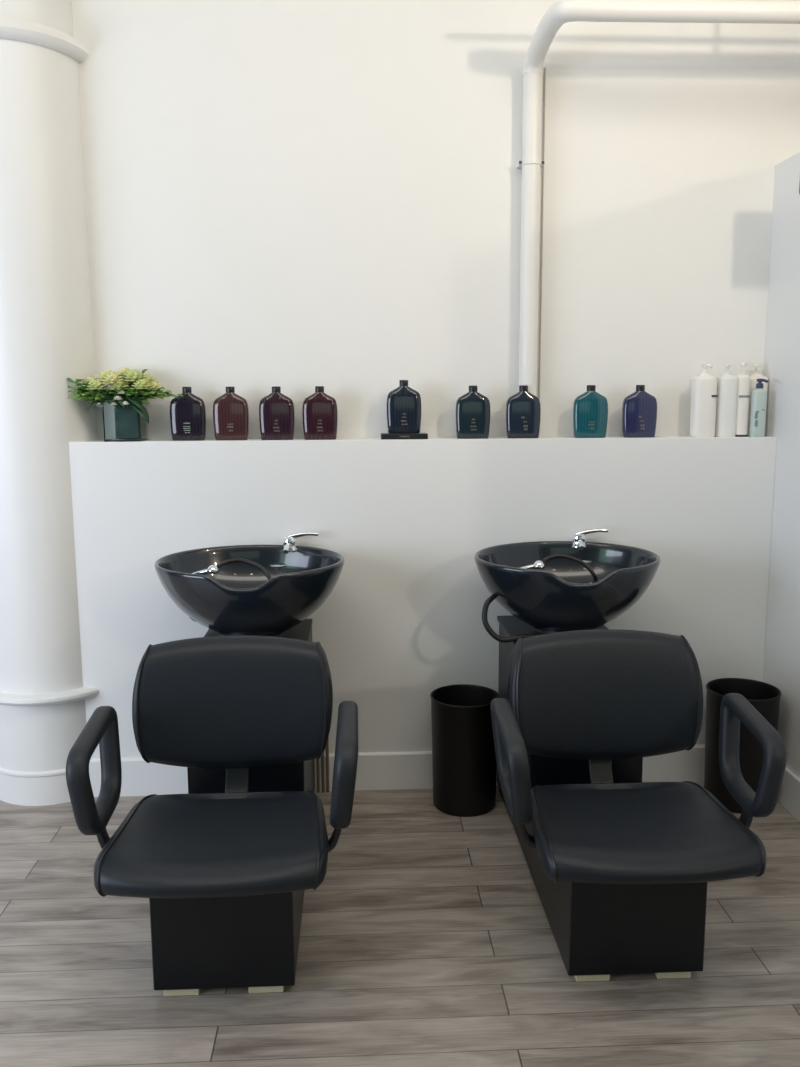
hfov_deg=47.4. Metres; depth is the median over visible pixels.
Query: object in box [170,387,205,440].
shampoo bottle
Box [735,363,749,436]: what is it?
pump bottle
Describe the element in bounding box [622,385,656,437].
shampoo bottle
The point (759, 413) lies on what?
label
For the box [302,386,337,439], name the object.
shampoo bottle
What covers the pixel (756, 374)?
pump bottle
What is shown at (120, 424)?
glass vase
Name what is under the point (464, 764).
waste bin
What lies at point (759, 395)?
pump bottle
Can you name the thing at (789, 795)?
baseboard
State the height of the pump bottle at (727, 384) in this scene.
0.273 m
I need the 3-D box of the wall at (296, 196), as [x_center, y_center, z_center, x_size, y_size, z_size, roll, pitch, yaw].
[-0.174,-0.811,3.482,8.400,3.600,0.100,-1,9,-3]
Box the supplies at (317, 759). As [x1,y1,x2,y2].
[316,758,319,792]
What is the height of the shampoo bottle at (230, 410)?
0.197 m
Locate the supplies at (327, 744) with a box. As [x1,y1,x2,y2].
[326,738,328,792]
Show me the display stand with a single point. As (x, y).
(384, 436)
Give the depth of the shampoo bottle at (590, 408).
3.42 m
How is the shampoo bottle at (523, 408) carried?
on the wall ledge
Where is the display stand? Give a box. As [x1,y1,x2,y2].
[381,433,427,439]
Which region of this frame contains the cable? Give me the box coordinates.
[538,67,545,399]
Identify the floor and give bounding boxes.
[0,782,799,1066]
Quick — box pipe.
[517,0,799,395]
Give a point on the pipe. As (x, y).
(561, 12)
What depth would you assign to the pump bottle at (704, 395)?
3.42 m
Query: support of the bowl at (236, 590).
on the station at (224, 867)
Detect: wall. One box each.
[72,0,799,439]
[763,152,799,778]
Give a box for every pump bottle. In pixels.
[690,364,717,436]
[714,364,737,436]
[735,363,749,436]
[747,364,767,435]
[750,379,767,436]
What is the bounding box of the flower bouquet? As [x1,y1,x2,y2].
[67,367,183,422]
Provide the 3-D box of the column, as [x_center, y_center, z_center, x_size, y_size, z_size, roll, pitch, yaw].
[-1.383,-0.792,3.397,0.758,3.600,0.758,-1,9,-3]
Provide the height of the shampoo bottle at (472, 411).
0.197 m
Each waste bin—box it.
[430,684,499,816]
[704,678,781,813]
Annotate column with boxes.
[0,0,98,805]
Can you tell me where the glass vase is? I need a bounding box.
[102,403,148,441]
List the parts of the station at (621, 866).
armrest, panel, backrest, seat, armrest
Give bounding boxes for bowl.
[154,532,343,636]
[474,529,659,634]
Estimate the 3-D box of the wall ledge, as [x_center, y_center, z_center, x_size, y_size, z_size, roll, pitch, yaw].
[-0.021,0.314,3.536,2.885,1.358,0.146,-1,9,-3]
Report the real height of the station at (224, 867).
1.024 m
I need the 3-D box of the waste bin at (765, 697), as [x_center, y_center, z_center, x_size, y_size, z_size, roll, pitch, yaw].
[1.274,0.792,3.413,0.263,0.438,0.263,-1,9,-3]
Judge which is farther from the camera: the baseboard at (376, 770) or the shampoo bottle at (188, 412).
the baseboard at (376, 770)
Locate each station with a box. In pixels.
[66,532,357,995]
[474,529,786,981]
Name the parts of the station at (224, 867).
armrest, seat, backrest, panel, armrest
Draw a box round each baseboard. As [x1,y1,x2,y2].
[89,745,704,796]
[778,767,799,821]
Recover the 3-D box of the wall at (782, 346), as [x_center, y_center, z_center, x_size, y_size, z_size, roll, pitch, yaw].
[1.520,-0.066,2.631,0.115,2.368,1.969,-1,9,-3]
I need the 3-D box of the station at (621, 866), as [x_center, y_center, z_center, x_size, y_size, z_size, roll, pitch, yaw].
[0.587,0.590,2.812,0.704,1.024,1.407,-1,9,-3]
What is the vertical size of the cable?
1.342 m
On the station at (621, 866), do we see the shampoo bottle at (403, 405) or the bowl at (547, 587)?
the bowl at (547, 587)
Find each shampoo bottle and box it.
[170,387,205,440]
[213,387,248,439]
[259,386,294,439]
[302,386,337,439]
[386,380,420,432]
[455,386,489,438]
[506,385,540,437]
[573,385,607,437]
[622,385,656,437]
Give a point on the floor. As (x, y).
(427, 939)
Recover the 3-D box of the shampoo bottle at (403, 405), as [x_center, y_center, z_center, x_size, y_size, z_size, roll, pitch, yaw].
[0.015,-0.474,3.402,0.131,0.197,0.049,-1,9,-3]
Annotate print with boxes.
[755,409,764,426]
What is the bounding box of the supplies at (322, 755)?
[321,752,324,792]
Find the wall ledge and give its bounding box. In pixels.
[69,436,776,758]

